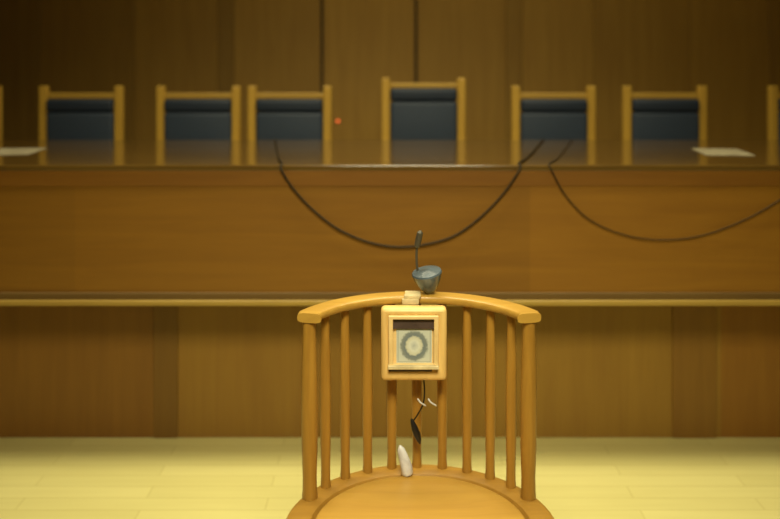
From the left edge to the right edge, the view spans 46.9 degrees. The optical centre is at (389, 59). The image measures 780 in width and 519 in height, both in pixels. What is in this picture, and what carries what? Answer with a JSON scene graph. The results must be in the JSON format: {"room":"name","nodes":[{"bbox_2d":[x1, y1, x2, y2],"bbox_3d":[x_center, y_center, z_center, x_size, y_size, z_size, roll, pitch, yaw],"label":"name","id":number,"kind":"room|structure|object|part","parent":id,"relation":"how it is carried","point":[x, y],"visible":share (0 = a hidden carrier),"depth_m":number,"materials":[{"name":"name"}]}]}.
{"room":"courtroom","nodes":[
{"label":"courtroom","id":0,"kind":"room"},
{"bbox_2d":[0,0,779,139],"bbox_3d":[0.000,-0.180,6.360,6.800,3.800,0.120,0,0,0],"label":"wall","id":1,"kind":"structure","parent":0,"point":[731,48],"depth_m":6.30,"materials":[{"name":"brown wood"}]},
{"bbox_2d":[0,437,779,518],"bbox_3d":[0.000,1.670,2.050,6.800,0.100,8.500,0,0,0],"label":"floor","id":2,"kind":"structure","parent":0,"point":[41,477],"depth_m":3.53,"materials":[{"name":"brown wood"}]},
{"bbox_2d":[0,140,779,437],"bbox_3d":[0.000,1.020,4.152,6.792,1.199,1.147,0,0,0],"label":"bench","id":3,"kind":"object","parent":2,"relation":"on","point":[149,288],"visible":0.84,"depth_m":3.62,"materials":[{"name":"brown wood"}]},
{"bbox_2d":[0,148,45,154],"bbox_3d":[-1.721,0.418,4.120,0.210,0.002,0.300,0,0,-6],"label":"paper sheet","id":4,"kind":"object","parent":3,"relation":"on","point":[3,151],"visible":1,"depth_m":4.11,"materials":[{"name":"white paper"}]},
{"bbox_3d":[0.000,0.968,3.614,6.792,0.022,0.072,0,0,0],"label":"moulding","id":5,"kind":"part","parent":3,"relation":"part of","materials":[{"name":"brown wood"}]},
{"bbox_3d":[0.000,1.034,3.895,6.792,1.169,0.070,0,0,0],"label":"panel","id":6,"kind":"part","parent":3,"relation":"part of","materials":[{"name":"brown wood"}]},
{"bbox_3d":[0.000,0.686,3.740,6.792,0.488,0.280,0,0,0],"label":"panel","id":7,"kind":"part","parent":3,"relation":"part of","materials":[{"name":"brown wood"}]},
{"bbox_2d":[274,139,543,247],"bbox_3d":[0.100,0.579,4.135,1.409,0.340,1.122,0,0,0],"label":"cable","id":8,"kind":"object","parent":3,"relation":"hanging from","point":[542,140],"visible":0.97,"depth_m":3.58,"materials":[{"name":"black rubber"}]},
{"bbox_2d":[548,140,779,240],"bbox_3d":[1.417,0.566,4.137,1.571,0.306,1.118,0,0,0],"label":"cable","id":9,"kind":"object","parent":3,"relation":"hanging from","point":[571,140],"visible":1,"depth_m":3.58,"materials":[{"name":"black rubber"}]},
{"bbox_2d":[691,148,754,155],"bbox_3d":[1.512,0.418,4.100,0.210,0.002,0.300,0,0,7],"label":"paper sheet","id":10,"kind":"object","parent":3,"relation":"on","point":[706,151],"visible":1,"depth_m":4.06,"materials":[{"name":"white paper"}]},
{"bbox_2d":[286,291,553,518],"bbox_3d":[0.078,1.149,2.320,0.704,0.949,0.640,0,0,0],"label":"spindle chair","id":11,"kind":"object","parent":2,"relation":"on","point":[439,491],"visible":0.98,"depth_m":2.47,"materials":[{"name":"brown wood"}]},
{"bbox_3d":[-0.217,0.939,2.419,0.045,0.483,0.044,0,0,0],"label":"arm post","id":12,"kind":"part","parent":11,"relation":"part of","materials":[{"name":"brown wood"}]},
{"bbox_2d":[398,445,412,476],"bbox_3d":[0.043,1.134,2.548,0.044,0.083,0.034,0,0,0],"label":"capsule","id":13,"kind":"object","parent":11,"relation":"on","point":[405,463],"visible":1,"depth_m":2.54,"materials":[{"name":"plastic"}]},
{"bbox_2d":[381,305,446,443],"bbox_3d":[0.067,0.891,2.528,0.184,0.396,0.068,0,0,0],"label":"clock","id":14,"kind":"object","parent":11,"relation":"hanging from","point":[413,337],"visible":1,"depth_m":2.52,"materials":[{"name":"brown wood"}]},
{"bbox_3d":[0.066,0.786,2.514,0.140,0.145,0.019,0,0,0],"label":"frame","id":15,"kind":"part","parent":14,"relation":"part of","materials":[{"name":"brown wood"}]},
{"bbox_3d":[0.081,0.962,2.550,0.038,0.131,0.009,0,0,0],"label":"cord","id":16,"kind":"part","parent":14,"relation":"part of","materials":[{"name":"black plastic"}]},
{"bbox_3d":[0.078,0.688,2.515,0.652,0.026,0.249,0,0,0],"label":"rail","id":17,"kind":"part","parent":11,"relation":"part of","materials":[{"name":"brown wood"}]},
{"bbox_3d":[0.078,1.198,2.317,0.704,0.045,0.634,0,0,0],"label":"seat","id":18,"kind":"part","parent":11,"relation":"part of","materials":[{"name":"brown wood"}]},
{"bbox_3d":[0.078,1.183,2.309,0.544,0.016,0.490,0,0,0],"label":"seat panel","id":19,"kind":"part","parent":11,"relation":"part of","materials":[{"name":"brown wood"}]},
{"bbox_2d":[402,230,441,304],"bbox_3d":[0.092,0.594,2.595,0.115,0.205,0.087,0,0,0],"label":"gooseneck microphone","id":20,"kind":"object","parent":11,"relation":"attached to","point":[427,278],"visible":1,"depth_m":2.58,"materials":[{"name":"grey metal"}]},
{"bbox_3d":[0.373,0.939,2.419,0.045,0.483,0.044,0,0,0],"label":"arm post","id":21,"kind":"part","parent":11,"relation":"part of","materials":[{"name":"brown wood"}]},
{"bbox_3d":[0.000,1.410,5.140,6.800,0.420,2.320,0,0,0],"label":"floor","id":22,"kind":"structure","parent":0,"visible":0},
{"bbox_2d":[0,86,1,139],"bbox_3d":[-2.484,0.675,4.959,0.488,1.050,0.518,0,0,0],"label":"chair","id":23,"kind":"object","parent":22,"relation":"on","point":[0,86],"visible":0.31,"depth_m":5.20,"materials":[{"name":"brown wood"}]},
{"bbox_2d":[39,86,123,139],"bbox_3d":[-1.780,0.675,4.959,0.488,1.050,0.518,0,0,0],"label":"chair","id":24,"kind":"object","parent":22,"relation":"on","point":[62,116],"visible":0.4,"depth_m":5.15,"materials":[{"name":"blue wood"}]},
{"bbox_3d":[-1.997,0.675,5.195,0.046,1.050,0.046,0,0,0],"label":"post","id":25,"kind":"part","parent":24,"relation":"part of","materials":[{"name":"brown wood"}]},
{"bbox_3d":[-1.780,0.504,5.181,0.384,0.411,0.062,0,0,0],"label":"backrest","id":26,"kind":"part","parent":24,"relation":"part of","materials":[{"name":"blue leather"}]},
{"bbox_3d":[-1.780,0.207,5.197,0.388,0.034,0.030,0,0,0],"label":"rail","id":27,"kind":"part","parent":24,"relation":"part of","materials":[{"name":"brown wood"}]},
{"bbox_3d":[-1.563,0.675,5.195,0.046,1.050,0.046,0,0,0],"label":"post","id":28,"kind":"part","parent":24,"relation":"part of","materials":[{"name":"brown wood"}]},
{"bbox_2d":[156,86,240,139],"bbox_3d":[-1.104,0.675,4.959,0.488,1.050,0.518,0,0,0],"label":"chair","id":29,"kind":"object","parent":22,"relation":"on","point":[179,116],"visible":0.33,"depth_m":5.15,"materials":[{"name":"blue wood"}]},
{"bbox_3d":[-1.321,0.675,5.195,0.046,1.050,0.046,0,0,0],"label":"post","id":30,"kind":"part","parent":29,"relation":"part of","materials":[{"name":"brown wood"}]},
{"bbox_3d":[-1.104,0.504,5.181,0.384,0.411,0.062,0,0,0],"label":"backrest","id":31,"kind":"part","parent":29,"relation":"part of","materials":[{"name":"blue leather"}]},
{"bbox_3d":[-1.104,0.207,5.197,0.388,0.034,0.030,0,0,0],"label":"rail","id":32,"kind":"part","parent":29,"relation":"part of","materials":[{"name":"brown wood"}]},
{"bbox_3d":[-0.887,0.675,5.195,0.046,1.050,0.046,0,0,0],"label":"post","id":33,"kind":"part","parent":29,"relation":"part of","materials":[{"name":"brown wood"}]},
{"bbox_2d":[248,86,331,139],"bbox_3d":[-0.578,0.675,4.959,0.488,1.050,0.518,0,0,0],"label":"chair","id":34,"kind":"object","parent":22,"relation":"on","point":[280,116],"visible":0.3,"depth_m":5.15,"materials":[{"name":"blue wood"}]},
{"bbox_3d":[-0.795,0.675,5.195,0.046,1.050,0.046,0,0,0],"label":"post","id":35,"kind":"part","parent":34,"relation":"part of","materials":[{"name":"brown wood"}]},
{"bbox_3d":[-0.578,0.207,5.197,0.388,0.034,0.030,0,0,0],"label":"rail","id":36,"kind":"part","parent":34,"relation":"part of","materials":[{"name":"brown wood"}]},
{"bbox_3d":[-0.578,0.504,5.181,0.384,0.411,0.062,0,0,0],"label":"backrest","id":37,"kind":"part","parent":34,"relation":"part of","materials":[{"name":"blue leather"}]},
{"bbox_3d":[-0.361,0.675,5.195,0.046,1.050,0.046,0,0,0],"label":"post","id":38,"kind":"part","parent":34,"relation":"part of","materials":[{"name":"brown wood"}]},
{"bbox_2d":[382,78,464,139],"bbox_3d":[0.194,0.652,4.959,0.488,1.096,0.518,0,0,0],"label":"chair","id":39,"kind":"object","parent":22,"relation":"on","point":[416,111],"visible":0.26,"depth_m":5.15,"materials":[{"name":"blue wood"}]},
{"bbox_3d":[-0.023,0.652,5.195,0.046,1.096,0.046,0,0,0],"label":"post","id":40,"kind":"part","parent":39,"relation":"part of","materials":[{"name":"brown wood"}]},
{"bbox_3d":[0.194,0.147,5.197,0.388,0.029,0.030,0,0,0],"label":"rail","id":41,"kind":"part","parent":39,"relation":"part of","materials":[{"name":"brown wood"}]},
{"bbox_3d":[0.194,0.473,5.181,0.384,0.473,0.062,0,0,0],"label":"backrest","id":42,"kind":"part","parent":39,"relation":"part of","materials":[{"name":"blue leather"}]},
{"bbox_3d":[0.411,0.652,5.195,0.046,1.096,0.046,0,0,0],"label":"post","id":43,"kind":"part","parent":39,"relation":"part of","materials":[{"name":"brown wood"}]},
{"bbox_2d":[511,86,594,139],"bbox_3d":[0.942,0.675,4.959,0.488,1.050,0.518,0,0,0],"label":"chair","id":44,"kind":"object","parent":22,"relation":"on","point":[546,116],"visible":0.32,"depth_m":5.15,"materials":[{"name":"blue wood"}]},
{"bbox_3d":[0.725,0.675,5.195,0.046,1.050,0.046,0,0,0],"label":"post","id":45,"kind":"part","parent":44,"relation":"part of","materials":[{"name":"brown wood"}]},
{"bbox_3d":[0.942,0.207,5.197,0.388,0.034,0.030,0,0,0],"label":"rail","id":46,"kind":"part","parent":44,"relation":"part of","materials":[{"name":"brown wood"}]},
{"bbox_3d":[0.942,0.504,5.181,0.384,0.411,0.062,0,0,0],"label":"backrest","id":47,"kind":"part","parent":44,"relation":"part of","materials":[{"name":"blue leather"}]},
{"bbox_3d":[1.159,0.675,5.195,0.046,1.050,0.046,0,0,0],"label":"post","id":48,"kind":"part","parent":44,"relation":"part of","materials":[{"name":"brown wood"}]},
{"bbox_2d":[622,86,706,139],"bbox_3d":[1.583,0.675,4.959,0.488,1.050,0.518,0,0,0],"label":"chair","id":49,"kind":"object","parent":22,"relation":"on","point":[655,116],"visible":0.27,"depth_m":5.15,"materials":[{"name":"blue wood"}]},
{"bbox_3d":[1.366,0.675,5.195,0.046,1.050,0.046,0,0,0],"label":"post","id":50,"kind":"part","parent":49,"relation":"part of","materials":[{"name":"brown wood"}]},
{"bbox_3d":[1.583,0.207,5.197,0.388,0.034,0.030,0,0,0],"label":"rail","id":51,"kind":"part","parent":49,"relation":"part of","materials":[{"name":"brown wood"}]},
{"bbox_3d":[1.583,0.504,5.181,0.384,0.411,0.062,0,0,0],"label":"backrest","id":52,"kind":"part","parent":49,"relation":"part of","materials":[{"name":"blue leather"}]},
{"bbox_3d":[1.800,0.675,5.195,0.046,1.050,0.046,0,0,0],"label":"post","id":53,"kind":"part","parent":49,"relation":"part of","materials":[{"name":"brown wood"}]},
{"bbox_2d":[768,86,779,139],"bbox_3d":[2.427,0.675,4.959,0.488,1.050,0.518,0,0,0],"label":"chair","id":54,"kind":"object","parent":22,"relation":"on","point":[773,95],"visible":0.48,"depth_m":5.17,"materials":[{"name":"brown wood"}]},
{"bbox_3d":[2.427,0.504,5.181,0.384,0.411,0.062,0,0,0],"label":"backrest","id":55,"kind":"part","parent":54,"relation":"part of","materials":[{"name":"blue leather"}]}
]}

